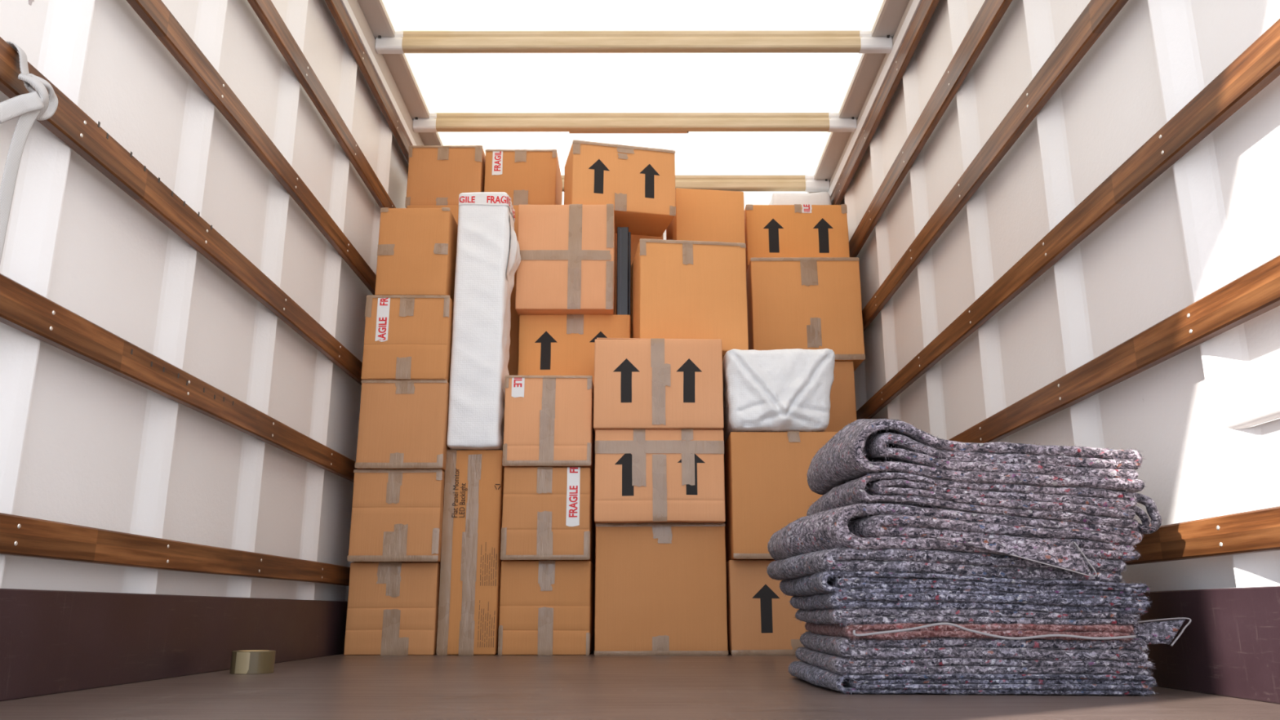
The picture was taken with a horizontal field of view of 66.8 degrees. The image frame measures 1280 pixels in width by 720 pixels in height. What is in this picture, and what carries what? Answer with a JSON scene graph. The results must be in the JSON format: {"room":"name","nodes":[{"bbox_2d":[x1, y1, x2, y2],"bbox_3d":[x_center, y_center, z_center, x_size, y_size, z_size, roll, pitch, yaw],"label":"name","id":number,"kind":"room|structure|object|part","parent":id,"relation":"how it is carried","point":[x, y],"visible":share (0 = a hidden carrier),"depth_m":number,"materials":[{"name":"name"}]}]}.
{"room":"cargo space","nodes":[
{"label":"cargo space","id":0,"kind":"room"},
{"bbox_2d":[0,0,408,601],"bbox_3d":[-1.302,-0.295,3.766,0.086,2.800,5.660,0,-15,0],"label":"wall","id":1,"kind":"structure","parent":0,"point":[82,443],"depth_m":2.75,"materials":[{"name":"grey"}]},
{"bbox_2d":[0,588,347,701],"bbox_3d":[-1.244,0.957,3.440,0.028,0.211,5.660,0,-15,0],"label":"baseboard","id":2,"kind":"structure","parent":1,"relation":"attached to","point":[52,642],"depth_m":2.38,"materials":[{"name":"brown wood"}]},
{"bbox_2d":[0,512,350,586],"bbox_3d":[-1.242,0.766,3.531,0.027,0.079,5.540,0,-15,0],"label":"wooden slat","id":3,"kind":"object","parent":1,"relation":"attached to","point":[20,535],"visible":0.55,"depth_m":2.40,"materials":[{"name":"brown wood"}]},
{"bbox_2d":[0,273,356,482],"bbox_3d":[-1.242,0.335,3.643,0.027,0.083,5.540,0,-15,0],"label":"wooden slat","id":4,"kind":"object","parent":1,"relation":"attached to","point":[22,308],"visible":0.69,"depth_m":2.41,"materials":[{"name":"brown wood"}]},
{"bbox_2d":[0,36,362,385],"bbox_3d":[-1.243,-0.094,3.754,0.027,0.091,5.540,0,-15,0],"label":"wooden slat","id":5,"kind":"object","parent":1,"relation":"attached to","point":[69,123],"visible":0.66,"depth_m":2.52,"materials":[{"name":"brown wood"}]},
{"bbox_2d":[0,41,57,263],"bbox_3d":[-1.194,-0.356,1.849,0.122,0.553,0.114,13,-20,-42],"label":"rope","id":6,"kind":"object","parent":5,"relation":"attached to","point":[40,104],"visible":0.98,"depth_m":1.86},
{"bbox_2d":[125,0,376,295],"bbox_3d":[-1.243,-0.532,3.869,0.027,0.081,5.540,0,-15,0],"label":"wooden slat","id":7,"kind":"object","parent":1,"relation":"attached to","point":[157,17],"visible":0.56,"depth_m":3.02,"materials":[{"name":"brown wood"}]},
{"bbox_2d":[247,0,395,208],"bbox_3d":[-1.244,-0.968,3.982,0.027,0.088,5.540,0,-15,0],"label":"wooden slat","id":8,"kind":"object","parent":1,"relation":"attached to","point":[265,11],"visible":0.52,"depth_m":3.71,"materials":[{"name":"brown wood"}]},
{"bbox_2d":[324,0,410,161],"bbox_3d":[-1.244,-1.413,4.098,0.027,0.077,5.540,0,-15,0],"label":"wooden slat","id":9,"kind":"object","parent":1,"relation":"attached to","point":[335,6],"visible":0.57,"depth_m":4.42,"materials":[{"name":"brown wood"}]},
{"bbox_2d":[340,0,443,145],"bbox_3d":[-1.219,-1.557,4.094,0.147,0.183,5.660,0,-15,0],"label":"roof rail","id":10,"kind":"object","parent":1,"relation":"attached to","point":[370,20],"depth_m":4.72,"materials":[{"name":"white paint"}]},
{"bbox_2d":[382,0,884,212],"bbox_3d":[-0.027,-1.652,4.118,2.610,0.001,5.660,0,-15,0],"label":"ceiling","id":11,"kind":"structure","parent":0,"point":[446,82],"depth_m":4.91,"materials":[{"name":"white"}]},
{"bbox_2d":[375,31,892,53],"bbox_3d":[-0.028,-1.490,4.542,2.404,0.097,0.057,0,-15,0],"label":"bow","id":12,"kind":"object","parent":11,"relation":"attached to","point":[403,42],"visible":0.97,"depth_m":4.52,"materials":[{"name":"beige wood"}]},
{"bbox_2d":[413,112,857,133],"bbox_3d":[-0.028,-1.294,5.295,2.404,0.097,0.074,0,-15,0],"label":"bow","id":13,"kind":"object","parent":11,"relation":"attached to","point":[572,122],"visible":0.98,"depth_m":5.27,"materials":[{"name":"beige wood"}]},
{"bbox_2d":[560,175,829,191],"bbox_3d":[-0.028,-1.100,6.042,2.404,0.097,0.057,0,-15,0],"label":"bow","id":14,"kind":"object","parent":11,"relation":"attached to","point":[726,183],"visible":0.41,"depth_m":6.02,"materials":[{"name":"beige wood"}]},
{"bbox_2d":[0,649,1279,719],"bbox_3d":[-0.025,1.095,3.394,2.630,0.080,5.680,0,-15,0],"label":"floor","id":15,"kind":"structure","parent":0,"point":[591,686],"depth_m":1.91,"materials":[{"name":"brown wood"}]},
{"bbox_2d":[229,649,275,674],"bbox_3d":[-1.100,0.857,2.758,0.117,0.061,0.118,0,-15,0],"label":"tape roll","id":16,"kind":"object","parent":15,"relation":"on","point":[246,661],"visible":1,"depth_m":2.71,"materials":[{"name":"brown plastic"}]},
{"bbox_2d":[343,561,440,655],"bbox_3d":[-1.006,1.046,4.090,0.367,0.368,0.360,0,-15,0],"label":"cardboard box","id":17,"kind":"object","parent":15,"relation":"on","point":[393,606],"visible":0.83,"depth_m":3.92,"materials":[{"name":"brown cardboard"}]},
{"bbox_2d":[347,468,444,563],"bbox_3d":[-1.000,0.682,4.158,0.371,0.376,0.409,0,-15,0],"label":"cardboard box","id":18,"kind":"object","parent":17,"relation":"on","point":[397,515],"visible":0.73,"depth_m":3.97,"materials":[{"name":"brown cardboard"}]},
{"bbox_2d":[354,379,450,471],"bbox_3d":[-0.994,0.320,4.259,0.367,0.377,0.458,0,-15,0],"label":"cardboard box","id":19,"kind":"object","parent":18,"relation":"on","point":[403,424],"visible":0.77,"depth_m":4.04,"materials":[{"name":"brown cardboard"}]},
{"bbox_2d":[361,294,453,383],"bbox_3d":[-0.996,-0.047,4.327,0.363,0.374,0.430,0,-15,0],"label":"cardboard box","id":20,"kind":"object","parent":19,"relation":"on","point":[406,337],"visible":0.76,"depth_m":4.12,"materials":[{"name":"brown cardboard"}]},
{"bbox_2d":[374,207,457,303],"bbox_3d":[-0.990,-0.425,4.416,0.313,0.408,0.408,0,-15,0],"label":"cardboard box","id":21,"kind":"object","parent":20,"relation":"on","point":[416,253],"visible":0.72,"depth_m":4.22,"materials":[{"name":"brown cardboard"}]},
{"bbox_2d":[406,205,519,375],"bbox_3d":[-0.878,0.328,4.867,0.594,2.148,0.557,0,-15,0],"label":"cardboard box","id":22,"kind":"object","parent":15,"relation":"on","point":[513,364],"visible":0.06,"depth_m":4.72,"materials":[{"name":"brown cardboard"}]},
{"bbox_2d":[404,145,485,208],"bbox_3d":[-1.000,-0.888,5.147,0.384,0.347,0.408,0,-15,0],"label":"cardboard box","id":23,"kind":"object","parent":22,"relation":"on","point":[437,175],"visible":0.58,"depth_m":4.96,"materials":[{"name":"brown cardboard"}]},
{"bbox_2d":[484,149,562,205],"bbox_3d":[-0.612,-0.878,5.144,0.373,0.325,0.408,0,-15,0],"label":"cardboard box","id":24,"kind":"object","parent":22,"relation":"on","point":[529,176],"visible":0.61,"depth_m":4.96,"materials":[{"name":"brown cardboard"}]},
{"bbox_2d":[435,449,504,655],"bbox_3d":[-0.697,0.815,4.123,0.245,0.831,0.312,0,-15,0],"label":"carton","id":25,"kind":"object","parent":15,"relation":"on","point":[468,614],"visible":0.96,"depth_m":3.97,"materials":[{"name":"brown cardboard"}]},
{"bbox_2d":[447,191,520,450],"bbox_3d":[-0.680,-0.169,4.294,0.263,1.162,0.245,0,-15,0],"label":"wrapped package","id":26,"kind":"object","parent":25,"relation":"on","point":[488,257],"visible":0.94,"depth_m":4.18,"materials":[{"name":"white"}]},
{"bbox_2d":[477,600,494,647],"bbox_3d":[-0.618,1.060,3.905,0.066,0.184,0.003,1,-15,-2],"label":"print","id":27,"kind":"object","parent":25,"relation":"attached to","point":[486,608],"depth_m":3.91,"materials":[{"name":"brown"}]},
{"bbox_2d":[480,542,497,586],"bbox_3d":[-0.618,0.832,3.963,0.067,0.174,0.001,1,-15,-3],"label":"print","id":28,"kind":"object","parent":25,"relation":"attached to","point":[488,550],"depth_m":3.97,"materials":[{"name":"brown cardboard"}]},
{"bbox_2d":[497,560,595,655],"bbox_3d":[-0.385,1.062,4.163,0.373,0.373,0.508,0,-15,0],"label":"cardboard box","id":29,"kind":"object","parent":15,"relation":"on","point":[547,607],"visible":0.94,"depth_m":3.92,"materials":[{"name":"brown cardboard"}]},
{"bbox_2d":[500,466,595,564],"bbox_3d":[-0.384,0.687,4.209,0.366,0.378,0.510,0,-15,0],"label":"cardboard box","id":30,"kind":"object","parent":29,"relation":"on","point":[548,513],"visible":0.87,"depth_m":3.97,"materials":[{"name":"brown cardboard"}]},
{"bbox_2d":[502,375,595,479],"bbox_3d":[-0.385,0.351,4.431,0.370,0.384,0.810,0,-15,0],"label":"cardboard box","id":31,"kind":"object","parent":30,"relation":"on","point":[548,420],"visible":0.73,"depth_m":4.04,"materials":[{"name":"brown cardboard"}]},
{"bbox_2d":[517,314,631,383],"bbox_3d":[-0.303,0.013,4.638,0.525,0.379,0.358,0,-15,0],"label":"cardboard box","id":32,"kind":"object","parent":31,"relation":"on","point":[548,344],"visible":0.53,"depth_m":4.49,"materials":[{"name":"brown cardboard"}]},
{"bbox_2d":[534,331,557,369],"bbox_3d":[-0.434,-0.044,4.472,0.107,0.185,0.002,0,-15,1],"label":"print","id":33,"kind":"object","parent":32,"relation":"attached to","point":[545,342],"depth_m":4.47,"materials":[{"name":"grey paint"}]},
{"bbox_2d":[515,204,616,316],"bbox_3d":[-0.348,-0.421,4.745,0.458,0.520,0.510,0,-15,0],"label":"cardboard box","id":34,"kind":"object","parent":32,"relation":"on","point":[567,265],"visible":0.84,"depth_m":4.50,"materials":[{"name":"brown cardboard"}]},
{"bbox_2d":[563,140,675,236],"bbox_3d":[-0.107,-0.847,4.832,0.514,0.352,0.299,3,-15,-12],"label":"cardboard box","id":35,"kind":"object","parent":34,"relation":"on","point":[639,181],"visible":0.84,"depth_m":4.70,"materials":[{"name":"brown cardboard"}]},
{"bbox_2d":[588,159,608,194],"bbox_3d":[-0.198,-0.885,4.666,0.106,0.182,0.002,3,-15,-12],"label":"print","id":36,"kind":"object","parent":35,"relation":"attached to","point":[598,167],"depth_m":4.67},
{"bbox_2d":[639,164,659,198],"bbox_3d":[0.047,-0.871,4.720,0.103,0.181,0.002,3,-15,-12],"label":"print","id":37,"kind":"object","parent":35,"relation":"attached to","point":[649,171],"depth_m":4.72},
{"bbox_2d":[589,331,607,342],"bbox_3d":[-0.182,-0.044,4.470,0.106,0.183,0.002,0,-15,-1],"label":"print","id":38,"kind":"object","parent":32,"relation":"attached to","point":[593,335],"depth_m":4.49,"materials":[{"name":"grey paint"}]},
{"bbox_2d":[616,226,631,319],"bbox_3d":[-0.077,-0.410,4.663,0.066,0.453,0.102,0,-15,0],"label":"panel","id":39,"kind":"object","parent":32,"relation":"on","point":[624,236],"visible":0.79,"depth_m":4.62,"materials":[{"name":"black plastic"}]},
{"bbox_2d":[594,233,663,565],"bbox_3d":[-0.109,0.306,5.085,0.473,2.300,0.408,0,-15,0],"label":"cardboard box","id":40,"kind":"object","parent":15,"relation":"on","point":[635,239],"visible":0.02,"depth_m":5.11,"materials":[{"name":"brown cardboard"}]},
{"bbox_2d":[594,522,728,655],"bbox_3d":[0.084,0.985,4.163,0.538,0.524,0.508,0,-15,0],"label":"cardboard box","id":41,"kind":"object","parent":15,"relation":"on","point":[660,588],"visible":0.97,"depth_m":3.92,"materials":[{"name":"brown cardboard"}]},
{"bbox_2d":[594,428,725,523],"bbox_3d":[0.080,0.532,4.218,0.540,0.384,0.511,0,-15,0],"label":"cardboard box","id":42,"kind":"object","parent":41,"relation":"on","point":[642,476],"visible":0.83,"depth_m":3.97,"materials":[{"name":"brown cardboard"}]},
{"bbox_2d":[614,453,633,495],"bbox_3d":[-0.049,0.464,3.978,0.112,0.186,0.001,0,-15,1],"label":"print","id":43,"kind":"object","parent":42,"relation":"attached to","point":[624,463],"depth_m":3.98,"materials":[{"name":"grey paint"}]},
{"bbox_2d":[593,337,724,431],"bbox_3d":[0.077,0.134,4.228,0.546,0.397,0.371,0,-15,0],"label":"cardboard box","id":44,"kind":"object","parent":42,"relation":"on","point":[639,383],"visible":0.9,"depth_m":4.05,"materials":[{"name":"brown cardboard"}]},
{"bbox_2d":[613,358,639,402],"bbox_3d":[-0.057,0.085,4.055,0.114,0.187,0.001,0,-15,1],"label":"print","id":45,"kind":"object","parent":44,"relation":"attached to","point":[626,371],"depth_m":4.05,"materials":[{"name":"grey paint"}]},
{"bbox_2d":[675,358,702,402],"bbox_3d":[0.205,0.084,4.056,0.111,0.190,0.003,0,-15,-2],"label":"print","id":46,"kind":"object","parent":44,"relation":"attached to","point":[688,371],"depth_m":4.05,"materials":[{"name":"grey paint"}]},
{"bbox_2d":[631,238,748,360],"bbox_3d":[0.220,-0.251,4.508,0.493,0.516,0.359,2,-15,-7],"label":"cardboard box","id":47,"kind":"object","parent":44,"relation":"on","point":[682,289],"visible":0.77,"depth_m":4.35,"materials":[{"name":"brown cardboard"}]},
{"bbox_2d":[677,453,705,495],"bbox_3d":[0.211,0.461,3.978,0.114,0.185,0.001,0,-15,-1],"label":"print","id":48,"kind":"object","parent":42,"relation":"attached to","point":[691,466],"depth_m":3.97,"materials":[{"name":"grey"}]},
{"bbox_2d":[666,187,748,344],"bbox_3d":[0.349,0.267,5.004,0.375,2.334,0.347,2,-15,-7],"label":"cardboard box","id":49,"kind":"object","parent":15,"relation":"on","point":[701,215],"visible":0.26,"depth_m":5.10,"materials":[{"name":"brown cardboard"}]},
{"bbox_2d":[725,559,807,655],"bbox_3d":[0.613,1.056,4.144,0.506,0.376,0.509,0,-15,0],"label":"cardboard box","id":50,"kind":"object","parent":15,"relation":"on","point":[762,621],"visible":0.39,"depth_m":3.90,"materials":[{"name":"brown cardboard"}]},
{"bbox_2d":[751,583,780,632],"bbox_3d":[0.507,0.997,3.900,0.114,0.192,0.001,0,-15,0],"label":"print","id":51,"kind":"object","parent":50,"relation":"attached to","point":[766,597],"depth_m":3.90,"materials":[{"name":"grey"}]},
{"bbox_2d":[723,431,837,562],"bbox_3d":[0.637,0.622,4.248,0.531,0.519,0.607,0,-15,0],"label":"cardboard box","id":52,"kind":"object","parent":50,"relation":"on","point":[766,487],"visible":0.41,"depth_m":3.97,"materials":[{"name":"brown cardboard"}]},
{"bbox_2d":[722,348,834,444],"bbox_3d":[0.593,0.187,4.319,0.471,0.358,0.660,0,-15,0],"label":"wrapped package","id":53,"kind":"object","parent":52,"relation":"on","point":[779,389],"visible":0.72,"depth_m":4.04},
{"bbox_2d":[823,360,857,431],"bbox_3d":[0.860,0.751,5.042,0.484,1.416,0.506,0,-15,0],"label":"cardboard box","id":54,"kind":"object","parent":52,"relation":"on","point":[842,411],"visible":0.06,"depth_m":4.93,"materials":[{"name":"brown cardboard"}]},
{"bbox_2d":[746,257,865,371],"bbox_3d":[0.867,-0.208,5.269,0.578,0.558,0.509,0,-15,0],"label":"cardboard box","id":55,"kind":"object","parent":54,"relation":"on","point":[800,303],"visible":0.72,"depth_m":5.03,"materials":[{"name":"brown cardboard"}]},
{"bbox_2d":[744,204,849,271],"bbox_3d":[0.855,-0.631,5.463,0.561,0.357,0.406,0,-15,0],"label":"cardboard box","id":56,"kind":"object","parent":55,"relation":"on","point":[796,230],"visible":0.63,"depth_m":5.27,"materials":[{"name":"brown cardboard"}]},
{"bbox_2d":[763,218,783,252],"bbox_3d":[0.725,-0.676,5.266,0.113,0.198,0.001,0,-15,0],"label":"print","id":57,"kind":"object","parent":56,"relation":"attached to","point":[773,228],"depth_m":5.27,"materials":[{"name":"grey paint"}]},
{"bbox_2d":[813,217,832,253],"bbox_3d":[0.995,-0.676,5.266,0.112,0.201,0.002,0,-15,-1],"label":"print","id":58,"kind":"object","parent":56,"relation":"attached to","point":[822,227],"depth_m":5.27,"materials":[{"name":"grey paint"}]},
{"bbox_2d":[769,191,830,204],"bbox_3d":[0.983,0.289,5.712,0.382,2.656,0.323,0,-15,0],"label":"wrapped package","id":59,"kind":"object","parent":15,"relation":"on","point":[805,197],"visible":0.06,"depth_m":5.89},
{"bbox_2d":[786,659,1157,696],"bbox_3d":[0.715,0.733,2.248,0.673,0.057,0.612,0,-15,0],"label":"folded blanket","id":60,"kind":"object","parent":15,"relation":"on","point":[1031,684],"visible":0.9,"depth_m":1.99,"materials":[{"name":"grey fabric"}]},
{"bbox_2d":[793,646,1156,679],"bbox_3d":[0.726,0.699,2.255,0.696,0.050,0.562,-1,-15,4],"label":"folded blanket","id":61,"kind":"object","parent":60,"relation":"on","point":[838,664],"visible":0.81,"depth_m":2.00,"materials":[{"name":"grey fabric"}]},
{"bbox_2d":[799,631,1151,665],"bbox_3d":[0.729,0.667,2.265,0.679,0.068,0.569,-1,-15,5],"label":"folded blanket","id":62,"kind":"object","parent":61,"relation":"on","point":[1058,650],"visible":0.91,"depth_m":2.01,"materials":[{"name":"grey fabric"}]},
{"bbox_2d":[804,617,1191,646],"bbox_3d":[0.787,0.630,2.267,0.723,0.056,0.618,0,-15,0],"label":"folded blanket","id":63,"kind":"object","parent":62,"relation":"on","point":[1155,632],"visible":0.94,"depth_m":2.01,"materials":[{"name":"fabric"}]},
{"bbox_2d":[793,607,1142,626],"bbox_3d":[0.722,0.604,2.280,0.672,0.052,0.561,-1,-15,3],"label":"folded blanket","id":64,"kind":"object","parent":63,"relation":"on","point":[840,616],"visible":0.98,"depth_m":2.03,"materials":[{"name":"grey fabric"}]},
{"bbox_2d":[789,590,1151,615],"bbox_3d":[0.724,0.574,2.285,0.705,0.060,0.566,-1,-15,4],"label":"folded blanket","id":65,"kind":"object","parent":64,"relation":"on","point":[925,601],"visible":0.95,"depth_m":2.04,"materials":[{"name":"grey fabric"}]},
{"bbox_2d":[779,569,1151,600],"bbox_3d":[0.712,0.542,2.300,0.739,0.078,0.568,-1,-15,4],"label":"folded blanket","id":66,"kind":"object","parent":65,"relation":"on","point":[836,580],"visible":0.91,"depth_m":2.05,"materials":[{"name":"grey fabric"}]},
{"bbox_2d":[765,546,1128,583],"bbox_3d":[0.676,0.504,2.312,0.690,0.093,0.612,0,-15,0],"label":"folded blanket","id":67,"kind":"object","parent":66,"relation":"on","point":[846,559],"visible":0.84,"depth_m":2.06,"materials":[{"name":"grey fabric"}]},
{"bbox_2d":[767,502,1143,577],"bbox_3d":[0.698,0.443,2.312,0.767,0.166,0.578,-1,-15,4],"label":"folded blanket","id":68,"kind":"object","parent":67,"relation":"on","point":[1059,544],"visible":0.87,"depth_m":2.07,"materials":[{"name":"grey fabric"}]},
{"bbox_2d":[807,470,1161,533],"bbox_3d":[0.801,0.362,2.335,0.717,0.147,0.598,0,-15,0],"label":"folded blanket","id":69,"kind":"object","parent":68,"relation":"on","point":[1098,507],"visible":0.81,"depth_m":2.09,"materials":[{"name":"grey fabric"}]},
{"bbox_2d":[805,417,1147,494],"bbox_3d":[0.768,0.252,2.364,0.682,0.224,0.567,-1,-15,4],"label":"folded blanket","id":70,"kind":"object","parent":69,"relation":"on","point":[863,446],"visible":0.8,"depth_m":2.11,"materials":[{"name":"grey fabric"}]},
{"bbox_3d":[1.085,0.350,2.157,0.093,0.070,0.017,-1,-15,3],"label":"fringe cord","id":71,"kind":"part","parent":69,"relation":"part of","materials":[{"name":"grey fabric"}]},
{"bbox_3d":[1.094,0.344,2.176,0.135,0.094,0.034,0,-15,0],"label":"fringe cord","id":72,"kind":"part","parent":69,"relation":"part of","materials":[{"name":"grey fabric"}]},
{"bbox_2d":[840,0,1279,591],"bbox_3d":[1.248,-0.298,3.766,0.086,2.800,5.660,0,-15,0],"label":"wall","id":73,"kind":"structure","parent":0,"point":[1203,420],"depth_m":2.57,"materials":[{"name":"white paint"}]},
{"bbox_2d":[813,0,922,199],"bbox_3d":[1.159,-1.575,4.098,0.153,0.150,5.660,0,-15,0],"label":"roof rail","id":74,"kind":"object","parent":73,"relation":"attached to","point":[895,18],"depth_m":4.90,"materials":[{"name":"white paint"}]},
{"bbox_2d":[830,0,939,204],"bbox_3d":[1.188,-1.436,4.104,0.027,0.098,5.540,0,-15,0],"label":"wooden slat","id":75,"kind":"object","parent":73,"relation":"attached to","point":[926,8],"visible":0.83,"depth_m":4.64,"materials":[{"name":"brown wood"}]},
{"bbox_2d":[848,0,1012,257],"bbox_3d":[1.188,-0.995,3.989,0.027,0.114,5.540,0,-15,0],"label":"wooden slat","id":76,"kind":"object","parent":73,"relation":"attached to","point":[991,12],"visible":0.72,"depth_m":3.90,"materials":[{"name":"brown wood"}]},
{"bbox_2d":[862,0,1128,331],"bbox_3d":[1.188,-0.547,3.872,0.027,0.095,5.540,0,-15,0],"label":"wooden slat","id":77,"kind":"object","parent":73,"relation":"attached to","point":[1097,15],"visible":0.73,"depth_m":3.12,"materials":[{"name":"brown wood"}]},
{"bbox_2d":[856,18,1279,420],"bbox_3d":[1.189,-0.079,3.751,0.027,0.085,5.540,0,-15,0],"label":"wooden slat","id":78,"kind":"object","parent":73,"relation":"attached to","point":[1258,65],"visible":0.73,"depth_m":2.40,"materials":[{"name":"brown wood"}]},
{"bbox_2d":[948,254,1279,443],"bbox_3d":[1.189,0.329,3.644,0.027,0.083,5.540,0,-15,0],"label":"wooden slat","id":79,"kind":"object","parent":73,"relation":"attached to","point":[1256,292],"visible":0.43,"depth_m":2.25,"materials":[{"name":"brown wood"}]},
{"bbox_2d":[1124,506,1279,565],"bbox_3d":[1.190,0.762,3.532,0.027,0.078,5.540,0,-15,0],"label":"wooden slat","id":80,"kind":"object","parent":73,"relation":"attached to","point":[1258,531],"visible":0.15,"depth_m":1.99,"materials":[{"name":"brown wood"}]},
{"bbox_2d":[1137,586,1279,704],"bbox_3d":[1.192,0.955,3.440,0.028,0.211,5.660,0,-15,0],"label":"baseboard","id":81,"kind":"structure","parent":73,"relation":"attached to","point":[1230,645],"depth_m":1.96,"materials":[{"name":"brown wood"}]},
{"bbox_3d":[1.231,-0.008,1.632,0.037,0.115,0.855,0,-15,0],"label":"raised panel","id":82,"kind":"part","parent":73,"relation":"part of","materials":[{"name":"white paint"}]}
]}

